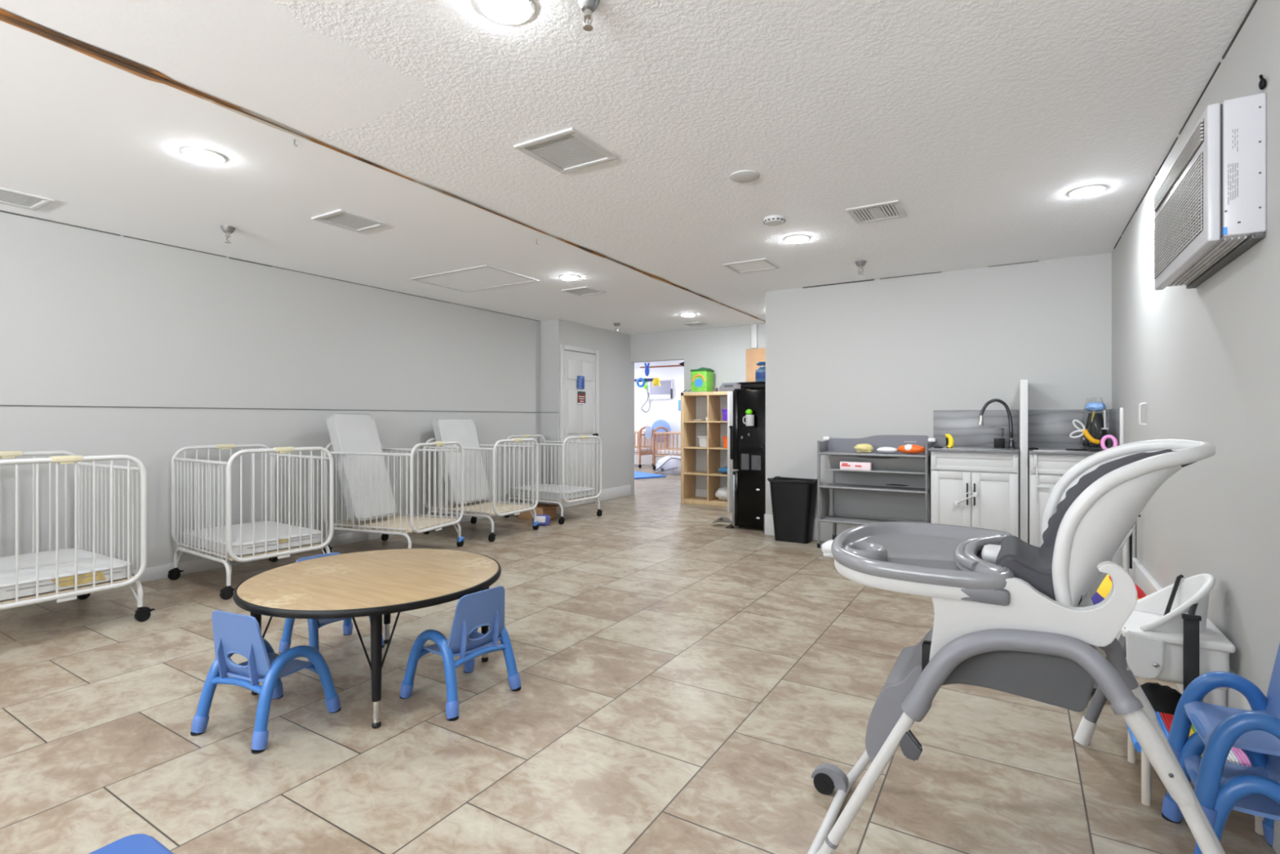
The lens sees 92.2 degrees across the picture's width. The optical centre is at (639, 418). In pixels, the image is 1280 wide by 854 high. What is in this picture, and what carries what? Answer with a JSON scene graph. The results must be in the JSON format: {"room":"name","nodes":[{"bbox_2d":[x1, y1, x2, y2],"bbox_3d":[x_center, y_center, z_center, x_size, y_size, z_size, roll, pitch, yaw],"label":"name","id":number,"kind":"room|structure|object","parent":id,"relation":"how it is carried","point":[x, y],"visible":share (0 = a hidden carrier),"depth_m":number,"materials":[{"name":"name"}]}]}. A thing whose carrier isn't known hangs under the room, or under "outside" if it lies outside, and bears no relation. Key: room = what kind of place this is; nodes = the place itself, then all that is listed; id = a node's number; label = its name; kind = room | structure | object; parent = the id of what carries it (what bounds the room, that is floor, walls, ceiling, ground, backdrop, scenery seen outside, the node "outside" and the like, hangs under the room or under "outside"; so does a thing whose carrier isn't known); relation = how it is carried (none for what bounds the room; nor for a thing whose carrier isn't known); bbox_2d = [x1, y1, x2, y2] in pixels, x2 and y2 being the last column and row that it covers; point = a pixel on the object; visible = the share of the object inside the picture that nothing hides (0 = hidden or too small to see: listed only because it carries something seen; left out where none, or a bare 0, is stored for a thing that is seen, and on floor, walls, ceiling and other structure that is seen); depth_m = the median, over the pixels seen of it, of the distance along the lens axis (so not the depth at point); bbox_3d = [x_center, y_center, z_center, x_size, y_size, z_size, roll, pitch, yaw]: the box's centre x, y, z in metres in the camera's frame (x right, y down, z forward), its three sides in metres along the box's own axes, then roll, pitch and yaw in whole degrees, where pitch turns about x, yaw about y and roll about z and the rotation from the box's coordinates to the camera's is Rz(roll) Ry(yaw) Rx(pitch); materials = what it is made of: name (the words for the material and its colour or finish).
{"room":"children's room","nodes":[
{"label":"children's room","id":0,"kind":"room"},
{"bbox_2d":[0,211,541,570],"bbox_3d":[-4.045,-0.055,3.563,0.120,2.410,10.460,0,0,31],"label":"wall","id":1,"kind":"structure","parent":0,"point":[88,317],"depth_m":4.64,"materials":[{"name":"grey paint"}]},
{"bbox_2d":[0,210,539,321],"bbox_3d":[-3.147,-1.256,4.913,0.004,0.007,7.100,0,0,31],"label":"trim","id":2,"kind":"structure","parent":1,"relation":"attached to","point":[0,211],"depth_m":4.68,"materials":[{"name":"grey"}]},
{"bbox_2d":[0,404,548,413],"bbox_3d":[-3.849,-0.080,3.485,0.296,0.008,10.330,0,0,31],"label":"trim","id":3,"kind":"structure","parent":1,"relation":"attached to","point":[0,405],"depth_m":4.76,"materials":[{"name":"grey wood"}]},
{"bbox_2d":[130,484,631,584],"bbox_3d":[-3.403,1.070,4.208,0.304,0.160,12.030,0,0,31],"label":"baseboard","id":4,"kind":"structure","parent":1,"relation":"attached to","point":[157,572],"depth_m":5.32,"materials":[{"name":"grey paint"}]},
{"bbox_2d":[541,319,634,509],"bbox_3d":[-0.734,-0.055,8.701,0.410,2.410,1.820,0,0,31],"label":"wall","id":5,"kind":"structure","parent":0,"point":[616,371],"depth_m":8.71,"materials":[{"name":"grey paint"}]},
{"bbox_2d":[560,343,599,508],"bbox_3d":[-0.766,0.100,8.178,0.080,2.100,0.845,0,0,31],"label":"door","id":6,"kind":"structure","parent":5,"relation":"in","point":[576,420],"depth_m":8.19,"materials":[{"name":"grey paint"}]},
{"bbox_2d":[0,0,1254,368],"bbox_3d":[-1.486,-1.320,6.183,10.415,0.120,17.600,0,0,31],"label":"ceiling","id":7,"kind":"structure","parent":0,"point":[981,118],"depth_m":2.72,"materials":[{"name":"white paint"}]},
{"bbox_2d":[0,186,54,210],"bbox_3d":[-3.584,-1.255,3.493,0.320,0.010,0.320,0,0,31],"label":"ceiling vent","id":8,"kind":"object","parent":7,"relation":"in","point":[7,197],"visible":1,"depth_m":3.54,"materials":[{"name":"white metal"}]},
{"bbox_2d":[181,146,227,164],"bbox_3d":[-2.083,-1.252,2.950,0.180,0.017,0.180,0,0,31],"label":"recessed light","id":9,"kind":"object","parent":7,"relation":"in","point":[199,154],"visible":1,"depth_m":2.92,"materials":[{"name":"grey paint"}]},
{"bbox_2d":[184,150,224,164],"bbox_3d":[-2.083,-1.250,2.950,0.156,0.014,0.156,0,0,31],"label":"diffuser","id":10,"kind":"object","parent":9,"relation":"attached to","point":[210,157],"depth_m":2.93,"materials":[{"name":"white plastic"}]},
{"bbox_2d":[311,208,388,232],"bbox_3d":[-1.844,-1.255,3.923,0.310,0.010,0.330,0,0,31],"label":"ceiling vent","id":11,"kind":"object","parent":7,"relation":"in","point":[340,218],"visible":1,"depth_m":3.91,"materials":[{"name":"white metal"}]},
{"bbox_2d":[0,8,765,322],"bbox_3d":[-0.455,-1.254,4.515,0.104,0.007,8.431,0,0,31],"label":"trim","id":12,"kind":"structure","parent":7,"relation":"attached to","point":[6,14],"depth_m":2.26,"materials":[{"name":"brown wood"}]},
{"bbox_2d":[409,264,539,292],"bbox_3d":[-1.492,-1.256,5.577,0.955,0.008,0.660,0,0,31],"label":"ceiling hatch","id":13,"kind":"object","parent":7,"relation":"attached to","point":[483,277],"visible":1,"depth_m":5.54,"materials":[{"name":"grey paint"}]},
{"bbox_2d":[475,0,535,25],"bbox_3d":[-0.409,-1.252,1.877,0.180,0.017,0.180,0,0,31],"label":"recessed light","id":14,"kind":"object","parent":7,"relation":"in","point":[508,12],"visible":1,"depth_m":1.88,"materials":[{"name":"grey paint"}]},
{"bbox_2d":[513,127,617,173],"bbox_3d":[-0.344,-1.255,2.906,0.340,0.010,0.360,0,0,31],"label":"ceiling vent","id":15,"kind":"object","parent":7,"relation":"in","point":[567,150],"visible":1,"depth_m":2.89,"materials":[{"name":"white metal"}]},
{"bbox_2d":[561,286,606,296],"bbox_3d":[-0.549,-1.255,6.079,0.320,0.010,0.320,0,0,31],"label":"ceiling vent","id":16,"kind":"object","parent":7,"relation":"in","point":[584,291],"visible":1,"depth_m":6.07,"materials":[{"name":"white metal"}]},
{"bbox_2d":[576,0,599,31],"bbox_3d":[-0.156,-1.217,1.855,0.072,0.086,0.072,0,0,31],"label":"sprinkler","id":17,"kind":"object","parent":7,"relation":"attached to","point":[588,7],"visible":1,"depth_m":1.85,"materials":[{"name":"grey metal"}]},
{"bbox_2d":[634,362,660,387],"bbox_3d":[0.165,-0.993,13.954,0.684,0.575,0.098,0,0,31],"label":"mobile","id":18,"kind":"object","parent":7,"relation":"hanging from","point":[655,380],"visible":1,"depth_m":13.94,"materials":[{"name":"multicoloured plastic"}]},
{"bbox_2d":[729,169,759,182],"bbox_3d":[0.544,-1.256,3.202,0.156,0.009,0.156,0,0,31],"label":"cover plate","id":19,"kind":"object","parent":7,"relation":"attached to","point":[746,175],"visible":1,"depth_m":3.19,"materials":[{"name":"grey paint"}]},
{"bbox_2d":[722,257,780,273],"bbox_3d":[0.919,-1.256,5.079,0.370,0.008,0.345,0,0,31],"label":"ceiling hatch","id":20,"kind":"object","parent":7,"relation":"attached to","point":[758,264],"visible":1,"depth_m":5.06,"materials":[{"name":"grey paint"}]},
{"bbox_2d":[763,214,785,226],"bbox_3d":[0.847,-1.242,3.881,0.136,0.036,0.136,0,0,31],"label":"smoke detector","id":21,"kind":"object","parent":7,"relation":"attached to","point":[775,220],"visible":1,"depth_m":3.84,"materials":[{"name":"grey paint"}]},
{"bbox_2d":[783,235,809,243],"bbox_3d":[1.098,-1.252,4.313,0.180,0.017,0.180,0,0,31],"label":"recessed light","id":22,"kind":"object","parent":7,"relation":"in","point":[793,238],"visible":1,"depth_m":4.28,"materials":[{"name":"grey paint"}]},
{"bbox_2d":[845,200,906,224],"bbox_3d":[1.444,-1.255,3.756,0.295,0.010,0.315,0,0,31],"label":"ceiling vent","id":23,"kind":"object","parent":7,"relation":"in","point":[891,209],"visible":1,"depth_m":3.74,"materials":[{"name":"white metal"}]},
{"bbox_2d":[1067,184,1107,197],"bbox_3d":[2.471,-1.252,3.405,0.180,0.017,0.180,0,0,31],"label":"recessed light","id":24,"kind":"object","parent":7,"relation":"in","point":[1093,189],"visible":1,"depth_m":3.38,"materials":[{"name":"grey paint"}]},
{"bbox_2d":[1070,186,1104,197],"bbox_3d":[2.471,-1.250,3.405,0.156,0.014,0.156,0,0,31],"label":"diffuser","id":25,"kind":"object","parent":24,"relation":"attached to","point":[1081,192],"depth_m":3.39,"materials":[{"name":"white plastic"}]},
{"bbox_2d":[0,463,1276,853],"bbox_3d":[-1.250,1.200,6.390,11.200,0.100,18.400,0,0,31],"label":"floor","id":26,"kind":"structure","parent":0,"point":[686,678],"depth_m":2.25,"materials":[{"name":"tile"}]},
{"bbox_2d":[0,450,155,622],"bbox_3d":[-3.353,0.671,3.429,0.926,0.957,0.768,0,0,30],"label":"crib","id":27,"kind":"object","parent":26,"relation":"on","point":[142,614],"visible":0.8,"depth_m":3.47,"materials":[{"name":"white metal"}]},
{"bbox_2d":[0,547,132,600],"bbox_3d":[-3.357,0.851,3.421,0.861,0.085,0.611,0,0,30],"label":"mattress","id":28,"kind":"object","parent":27,"relation":"on","point":[46,559],"visible":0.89,"depth_m":3.32,"materials":[{"name":"white plastic"}]},
{"bbox_2d":[88,833,173,853],"bbox_3d":[-0.978,1.001,1.042,0.360,0.302,0.360,0,0,31],"label":"chair","id":29,"kind":"object","parent":26,"relation":"on","point":[137,843],"visible":1,"depth_m":1.22,"materials":[{"name":"blue plastic"}]},
{"bbox_2d":[167,443,333,599],"bbox_3d":[-2.782,0.671,4.444,0.926,0.957,0.768,0,0,34],"label":"crib","id":30,"kind":"object","parent":26,"relation":"on","point":[226,593],"visible":0.81,"depth_m":4.28,"materials":[{"name":"white metal"}]},
{"bbox_2d":[182,520,320,555],"bbox_3d":[-2.787,0.851,4.437,0.861,0.085,0.611,0,0,34],"label":"mattress","id":31,"kind":"object","parent":30,"relation":"on","point":[260,526],"visible":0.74,"depth_m":4.28,"materials":[{"name":"white plastic"}]},
{"bbox_2d":[190,609,340,753],"bbox_3d":[-1.411,0.924,2.342,0.366,0.453,0.359,0,0,22],"label":"chair","id":32,"kind":"object","parent":26,"relation":"on","point":[233,633],"visible":1,"depth_m":2.24,"materials":[{"name":"blue plastic"}]},
{"bbox_2d":[279,551,384,661],"bbox_3d":[-1.533,0.924,3.068,0.359,0.453,0.366,0,0,37],"label":"chair","id":33,"kind":"object","parent":26,"relation":"on","point":[313,624],"visible":0.12,"depth_m":3.01,"materials":[{"name":"blue plastic"}]},
{"bbox_2d":[233,548,501,728],"bbox_3d":[-1.157,0.916,2.718,1.064,0.468,1.064,0,0,31],"label":"round table","id":34,"kind":"object","parent":26,"relation":"on","point":[375,584],"visible":0.88,"depth_m":2.52,"materials":[{"name":"brown wood"}]},
{"bbox_2d":[322,440,464,554],"bbox_3d":[-2.120,0.671,5.365,0.926,0.957,0.768,0,0,19],"label":"crib","id":35,"kind":"object","parent":26,"relation":"on","point":[403,523],"visible":0.71,"depth_m":5.16,"materials":[{"name":"white metal"}]},
{"bbox_2d":[326,412,396,522],"bbox_3d":[-2.420,0.413,5.374,0.371,0.931,0.483,0,0,20],"label":"mattress","id":36,"kind":"object","parent":35,"relation":"on","point":[348,432],"visible":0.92,"depth_m":5.31,"materials":[{"name":"grey plastic"}]},
{"bbox_2d":[400,586,520,720],"bbox_3d":[-0.749,0.924,2.586,0.359,0.453,0.366,0,0,36],"label":"chair","id":37,"kind":"object","parent":26,"relation":"on","point":[473,611],"visible":1,"depth_m":2.51,"materials":[{"name":"blue plastic"}]},
{"bbox_2d":[422,438,539,542],"bbox_3d":[-1.600,0.671,6.263,0.926,0.957,0.768,0,0,27],"label":"crib","id":38,"kind":"object","parent":26,"relation":"on","point":[501,508],"visible":0.7,"depth_m":6.08,"materials":[{"name":"white metal"}]},
{"bbox_2d":[432,417,489,505],"bbox_3d":[-1.856,0.435,6.435,0.322,0.887,0.534,0,0,27],"label":"mattress","id":39,"kind":"object","parent":38,"relation":"on","point":[462,430],"visible":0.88,"depth_m":6.40,"materials":[{"name":"grey plastic"}]},
{"bbox_2d":[518,502,559,519],"bbox_3d":[-1.148,1.075,7.095,0.420,0.150,0.280,0,0,26],"label":"cardboard box","id":40,"kind":"object","parent":26,"relation":"on","point":[540,508],"visible":0.55,"depth_m":7.01,"materials":[{"name":"brown cardboard"}]},
{"bbox_2d":[532,514,550,525],"bbox_3d":[-1.066,1.095,6.653,0.180,0.110,0.126,0,0,3],"label":"pack","id":41,"kind":"object","parent":26,"relation":"on","point":[544,519],"visible":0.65,"depth_m":6.60,"materials":[{"name":"blue"}]},
{"bbox_2d":[503,434,602,524],"bbox_3d":[-1.010,0.671,7.225,0.926,0.957,0.768,0,0,34],"label":"crib","id":42,"kind":"object","parent":26,"relation":"on","point":[561,521],"visible":0.71,"depth_m":7.00,"materials":[{"name":"white metal"}]},
{"bbox_2d":[511,484,595,499],"bbox_3d":[-1.015,0.851,7.217,0.861,0.085,0.611,0,0,34],"label":"mattress","id":43,"kind":"object","parent":42,"relation":"on","point":[574,487],"visible":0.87,"depth_m":7.03,"materials":[{"name":"white plastic"}]},
{"bbox_2d":[634,426,653,467],"bbox_3d":[-0.244,0.665,14.812,1.002,0.970,0.710,0,0,31],"label":"crib","id":44,"kind":"object","parent":26,"relation":"on","point":[639,451],"visible":0.46,"depth_m":14.45,"materials":[{"name":"orange wood"}]},
{"bbox_2d":[634,471,666,479],"bbox_3d":[-0.631,1.135,12.941,1.039,0.030,2.777,0,0,-45],"label":"play mat","id":45,"kind":"object","parent":26,"relation":"on","point":[637,475],"visible":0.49,"depth_m":12.12,"materials":[{"name":"blue plastic"}]},
{"bbox_2d":[651,419,671,466],"bbox_3d":[0.502,0.585,14.930,0.320,1.130,0.477,0,0,-27],"label":"floor fan","id":46,"kind":"object","parent":26,"relation":"on","point":[659,423],"visible":0.3,"depth_m":14.88,"materials":[{"name":"blue plastic"}]},
{"bbox_2d":[653,426,680,470],"bbox_3d":[0.925,0.665,13.734,1.102,0.970,0.690,0,0,31],"label":"crib","id":47,"kind":"object","parent":26,"relation":"on","point":[667,451],"visible":0.44,"depth_m":13.72,"materials":[{"name":"orange wood"}]},
{"bbox_2d":[653,454,680,475],"bbox_3d":[0.665,1.013,12.823,0.704,0.509,0.575,0,0,31],"label":"folded playpen","id":48,"kind":"object","parent":26,"relation":"on","point":[670,464],"visible":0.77,"depth_m":12.62,"materials":[{"name":"white fabric"}]},
{"bbox_2d":[680,391,733,506],"bbox_3d":[0.997,0.398,8.331,0.810,1.505,0.375,0,0,31],"label":"cube shelf","id":49,"kind":"object","parent":26,"relation":"on","point":[688,473],"visible":0.65,"depth_m":8.36,"materials":[{"name":"brown wood"}]},
{"bbox_2d":[719,382,746,391],"bbox_3d":[1.235,-0.413,8.175,0.306,0.116,0.263,0,0,31],"label":"printer","id":50,"kind":"object","parent":49,"relation":"on","point":[725,386],"visible":0.78,"depth_m":8.07,"materials":[{"name":"grey plastic"}]},
{"bbox_3d":[0.799,-0.372,8.402,0.362,0.035,0.310,0,0,31],"label":"mat","id":51,"kind":"object","parent":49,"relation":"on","visible":0},
{"bbox_2d":[690,367,714,391],"bbox_3d":[0.851,-0.529,8.408,0.250,0.324,0.255,0,0,31],"label":"toy box","id":52,"kind":"object","parent":51,"relation":"on","point":[702,378],"visible":0.98,"depth_m":8.32,"materials":[{"name":"green"}]},
{"bbox_2d":[727,391,737,512],"bbox_3d":[1.190,0.407,7.735,0.030,1.485,0.400,0,0,31],"label":"panel","id":53,"kind":"object","parent":26,"relation":"on","point":[730,394],"visible":0.44,"depth_m":7.57,"materials":[{"name":"grey paint"}]},
{"bbox_2d":[728,388,765,529],"bbox_3d":[1.361,0.409,6.521,0.680,1.442,0.553,0,0,31],"label":"refrigerator","id":54,"kind":"object","parent":26,"relation":"on","point":[748,503],"visible":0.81,"depth_m":6.35,"materials":[{"name":"black metal"}]},
{"bbox_2d":[738,381,765,390],"bbox_3d":[1.332,-0.346,6.511,0.450,0.068,0.430,0,0,31],"label":"serving tray","id":55,"kind":"object","parent":54,"relation":"on","point":[759,384],"visible":0.53,"depth_m":6.38,"materials":[{"name":"black plastic"}]},
{"bbox_2d":[755,361,765,382],"bbox_3d":[1.308,-0.490,6.491,0.183,0.214,0.183,0,0,31],"label":"water jug","id":56,"kind":"object","parent":55,"relation":"on","point":[760,373],"visible":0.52,"depth_m":6.42,"materials":[{"name":"blue plastic"}]},
{"bbox_2d":[767,475,817,543],"bbox_3d":[1.448,0.847,5.819,0.451,0.607,0.276,0,0,31],"label":"waste bin","id":57,"kind":"object","parent":26,"relation":"on","point":[793,499],"visible":0.97,"depth_m":5.72,"materials":[{"name":"black plastic"}]},
{"bbox_2d":[817,435,935,547],"bbox_3d":[2.055,0.647,5.397,0.945,1.006,0.353,0,0,31],"label":"table","id":58,"kind":"object","parent":26,"relation":"on","point":[853,494],"visible":0.79,"depth_m":5.45,"materials":[{"name":"grey paint"}]},
{"bbox_2d":[840,461,871,470],"bbox_3d":[1.877,0.410,5.360,0.256,0.070,0.061,0,0,31],"label":"glove box","id":59,"kind":"object","parent":58,"relation":"on","point":[853,465],"visible":1,"depth_m":5.33,"materials":[{"name":"white cardboard"}]},
{"bbox_2d":[853,443,873,452],"bbox_3d":[1.965,0.257,5.409,0.162,0.076,0.146,0,0,31],"label":"folded cloth","id":60,"kind":"object","parent":58,"relation":"on","point":[864,447],"visible":1,"depth_m":5.36,"materials":[{"name":"yellow fabric"}]},
{"bbox_2d":[897,444,924,453],"bbox_3d":[2.276,0.254,5.170,0.218,0.080,0.124,0,0,31],"label":"pack","id":61,"kind":"object","parent":58,"relation":"on","point":[908,448],"visible":0.99,"depth_m":5.13,"materials":[{"name":"orange plastic"}]},
{"bbox_2d":[930,450,1018,537],"bbox_3d":[2.651,0.700,4.873,0.584,0.900,0.608,0,0,31],"label":"base cabinet","id":62,"kind":"object","parent":26,"relation":"on","point":[994,476],"visible":0.72,"depth_m":4.63,"materials":[{"name":"grey paint"}]},
{"bbox_2d":[928,445,1018,453],"bbox_3d":[2.653,0.240,4.886,0.599,0.020,0.615,0,0,31],"label":"countertop","id":63,"kind":"structure","parent":62,"relation":"on","point":[955,448],"depth_m":4.70,"materials":[{"name":"grey laminate"}]},
{"bbox_2d":[942,446,1001,449],"bbox_3d":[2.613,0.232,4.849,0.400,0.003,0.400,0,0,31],"label":"sink bowl","id":64,"kind":"object","parent":63,"relation":"on","point":[944,447],"depth_m":4.76,"materials":[{"name":"silver metal"}]},
{"bbox_2d":[977,398,1016,448],"bbox_3d":[2.805,0.038,4.846,0.260,0.389,0.105,0,0,31],"label":"faucet","id":65,"kind":"object","parent":63,"relation":"on","point":[1011,445],"visible":0.99,"depth_m":4.82,"materials":[{"name":"grey metal"}]},
{"bbox_2d":[993,427,1005,448],"bbox_3d":[2.852,0.153,4.890,0.085,0.158,0.068,0,0,31],"label":"soap dispenser","id":66,"kind":"object","parent":63,"relation":"on","point":[999,442],"visible":1,"depth_m":4.87,"materials":[{"name":"black plastic"}]},
{"bbox_2d":[807,439,1226,853],"bbox_3d":[0.889,0.602,1.516,1.024,1.111,0.566,0,0,31],"label":"high chair","id":67,"kind":"object","parent":26,"relation":"on","point":[1014,615],"visible":1,"depth_m":1.35,"materials":[{"name":"grey plastic"}]},
{"bbox_2d":[821,521,1015,605],"bbox_3d":[0.728,0.360,1.643,0.468,0.096,0.518,0,0,31],"label":"tray","id":68,"kind":"object","parent":67,"relation":"on","point":[953,565],"depth_m":1.52,"materials":[{"name":"grey plastic"}]},
{"bbox_2d":[942,644,1095,711],"bbox_3d":[0.905,0.546,1.498,0.311,0.138,0.370,0,0,31],"label":"storage basket","id":69,"kind":"object","parent":67,"relation":"on","point":[1054,680],"depth_m":1.32,"materials":[{"name":"grey fabric"}]},
{"bbox_2d":[995,534,1082,604],"bbox_3d":[0.951,0.361,1.481,0.163,0.108,0.290,0,0,31],"label":"seat cushion","id":70,"kind":"object","parent":67,"relation":"on","point":[1033,564],"depth_m":1.39,"materials":[{"name":"grey fabric"}]},
{"bbox_2d":[1019,379,1027,542],"bbox_3d":[2.952,0.432,4.742,0.050,1.435,0.550,0,0,31],"label":"divider panel","id":71,"kind":"object","parent":26,"relation":"on","point":[1023,383],"visible":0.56,"depth_m":4.51,"materials":[{"name":"white paint"}]},
{"bbox_2d":[1027,450,1121,566],"bbox_3d":[3.190,0.700,4.556,0.534,0.900,0.589,0,0,31],"label":"base cabinet","id":72,"kind":"object","parent":26,"relation":"on","point":[1044,470],"visible":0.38,"depth_m":4.42,"materials":[{"name":"grey paint"}]},
{"bbox_2d":[1027,447,1103,454],"bbox_3d":[3.190,0.238,4.558,0.537,0.024,0.615,0,0,31],"label":"countertop","id":73,"kind":"structure","parent":72,"relation":"on","point":[1041,450],"depth_m":4.39,"materials":[{"name":"grey laminate"}]},
{"bbox_2d":[1069,419,1099,444],"bbox_3d":[3.151,0.094,4.369,0.173,0.175,0.041,0,0,24],"label":"scissors","id":74,"kind":"object","parent":73,"relation":"on","point":[1084,432],"visible":1,"depth_m":4.37,"materials":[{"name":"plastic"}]},
{"bbox_2d":[1082,401,1108,447],"bbox_3d":[3.280,0.032,4.442,0.156,0.375,0.187,0,0,-32],"label":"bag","id":75,"kind":"object","parent":73,"relation":"on","point":[1095,425],"visible":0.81,"depth_m":4.40,"materials":[{"name":"black plastic"}]},
{"bbox_2d":[1090,573,1146,604],"bbox_3d":[2.436,0.978,3.199,0.343,0.344,0.344,0,0,31],"label":"ball","id":76,"kind":"object","parent":26,"relation":"on","point":[1105,586],"visible":0.08,"depth_m":3.11,"materials":[{"name":"multicoloured"}]},
{"bbox_2d":[1123,515,1140,573],"bbox_3d":[2.841,0.850,3.595,0.110,0.616,0.191,0,0,31],"label":"mop","id":77,"kind":"object","parent":26,"relation":"on","point":[1127,548],"visible":0.23,"depth_m":3.59,"materials":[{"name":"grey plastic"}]},
{"bbox_2d":[1073,573,1235,745],"bbox_3d":[1.812,0.848,2.221,0.426,0.618,0.366,0,0,31],"label":"seat","id":78,"kind":"object","parent":26,"relation":"on","point":[1169,635],"visible":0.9,"depth_m":2.08,"materials":[{"name":"white plastic"}]},
{"bbox_2d":[1140,681,1182,715],"bbox_3d":[1.866,1.055,2.212,0.204,0.194,0.215,0,0,31],"label":"backpack","id":79,"kind":"object","parent":26,"relation":"on","point":[1163,699],"visible":0.2,"depth_m":2.16,"materials":[{"name":"black fabric"}]},
{"bbox_2d":[1125,711,1264,835],"bbox_3d":[1.680,1.058,1.894,0.288,0.185,0.302,0,0,31],"label":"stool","id":80,"kind":"object","parent":26,"relation":"on","point":[1236,755],"visible":0.13,"depth_m":1.84,"materials":[{"name":"plastic"}]},
{"bbox_2d":[1161,731,1279,853],"bbox_3d":[1.540,0.924,1.579,0.264,0.452,0.366,0,0,31],"label":"chair","id":81,"kind":"object","parent":26,"relation":"on","point":[1255,789],"visible":0.68,"depth_m":1.57,"materials":[{"name":"blue plastic"}]},
{"bbox_2d":[1167,642,1279,829],"bbox_3d":[1.544,0.774,1.582,0.264,0.452,0.366,0,0,31],"label":"chair","id":82,"kind":"object","parent":81,"relation":"on","point":[1220,728],"visible":0.94,"depth_m":1.59,"materials":[{"name":"blue plastic"}]},
{"bbox_2d":[634,366,684,464],"bbox_3d":[1.013,-0.100,14.981,6.100,2.500,0.120,0,0,31],"label":"wall","id":83,"kind":"structure","parent":0,"point":[667,410],"depth_m":15.27,"materials":[{"name":"white paint"}]},
{"bbox_2d":[648,379,673,399],"bbox_3d":[0.518,-0.715,15.167,0.640,0.470,0.080,0,0,31],"label":"air conditioner","id":84,"kind":"object","parent":83,"relation":"attached to","point":[665,391],"visible":0.9,"depth_m":15.11,"materials":[{"name":"white plastic"}]},
{"bbox_2d":[630,323,765,489],"bbox_3d":[1.313,-0.055,8.445,3.370,2.410,0.120,0,0,31],"label":"wall","id":85,"kind":"structure","parent":0,"point":[722,350],"depth_m":8.63,"materials":[{"name":"grey paint"}]},
{"bbox_2d":[751,324,757,348],"bbox_3d":[1.526,-1.100,8.227,0.080,0.320,0.030,0,0,31],"label":"trim","id":86,"kind":"structure","parent":85,"relation":"attached to","point":[753,326],"depth_m":8.21,"materials":[{"name":"grey paint"}]},
{"bbox_2d":[746,347,765,390],"bbox_3d":[1.637,0.022,8.167,0.487,1.915,0.012,0,0,31],"label":"board","id":87,"kind":"object","parent":85,"relation":"attached to","point":[753,356],"visible":0.24,"depth_m":8.24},
{"bbox_2d":[820,488,929,523],"bbox_3d":[2.047,0.764,5.394,0.859,0.288,0.310,0,0,31],"label":"shelf","id":88,"kind":"object","parent":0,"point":[913,504],"depth_m":5.48,"materials":[{"name":"grey"}]},
{"bbox_2d":[765,253,1111,537],"bbox_3d":[2.465,-0.055,5.432,2.790,2.410,0.120,0,0,31],"label":"wall","id":89,"kind":"structure","parent":0,"point":[877,357],"depth_m":5.35,"materials":[{"name":"grey paint"}]},
{"bbox_2d":[764,513,859,541],"bbox_3d":[1.745,1.048,5.864,1.139,0.205,0.134,0,0,31],"label":"baseboard","id":90,"kind":"structure","parent":89,"relation":"attached to","point":[826,528],"depth_m":5.80,"materials":[{"name":"grey paint"}]},
{"bbox_2d":[802,260,1039,288],"bbox_3d":[2.373,-1.255,5.415,1.900,0.010,0.004,0,0,31],"label":"trim","id":91,"kind":"structure","parent":89,"relation":"attached to","point":[1037,260],"depth_m":5.58,"materials":[{"name":"grey"}]},
{"bbox_2d":[933,409,1017,447],"bbox_3d":[2.796,0.080,5.151,0.622,0.304,0.014,0,0,31],"label":"backsplash","id":92,"kind":"structure","parent":89,"relation":"attached to","point":[962,425],"depth_m":5.15,"materials":[{"name":"grey stone"}]},
{"bbox_2d":[1111,0,1279,696],"bbox_3d":[1.009,-0.055,0.356,0.120,2.410,10.260,0,0,31],"label":"wall","id":93,"kind":"structure","parent":0,"point":[1203,360],"depth_m":2.16,"materials":[{"name":"grey paint"}]},
{"bbox_2d":[1027,408,1119,448],"bbox_3d":[3.206,0.080,4.580,0.536,0.304,0.560,0,0,31],"label":"backsplash","id":94,"kind":"structure","parent":93,"relation":"attached to","point":[1046,428],"depth_m":4.83,"materials":[{"name":"grey stone"}]},
{"bbox_2d":[1119,407,1123,444],"bbox_3d":[3.269,0.079,4.184,0.018,0.307,0.050,0,0,31],"label":"end cap","id":95,"kind":"object","parent":94,"relation":"attached to","point":[1121,409],"visible":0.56,"depth_m":4.17,"materials":[{"name":"grey paint"}]},
{"bbox_2d":[1113,0,1257,248],"bbox_3d":[2.010,-1.255,2.112,0.004,0.010,5.700,0,0,31],"label":"trim","id":96,"kind":"structure","parent":93,"relation":"attached to","point":[1255,1],"depth_m":2.41,"materials":[{"name":"grey"}]},
{"bbox_2d":[1122,547,1279,853],"bbox_3d":[2.364,0.994,2.716,0.030,0.312,3.000,0,0,31],"label":"trim","id":97,"kind":"structure","parent":93,"relation":"attached to","point":[1140,576],"depth_m":2.61,"materials":[{"name":"grey paint"}]},
{"bbox_2d":[1153,92,1266,290],"bbox_3d":[1.963,-0.734,2.163,0.137,0.417,0.832,0,0,31],"label":"air conditioner","id":98,"kind":"object","parent":93,"relation":"attached to","point":[1210,205],"visible":1,"depth_m":1.84,"materials":[{"name":"grey plastic"}]},
{"bbox_2d":[1153,151,1203,278],"bbox_3d":[1.917,-0.696,2.209,0.004,0.242,0.760,0,0,31],"label":"grille","id":99,"kind":"object","parent":98,"relation":"attached to","point":[1179,222],"depth_m":2.13,"materials":[{"name":"grey"}]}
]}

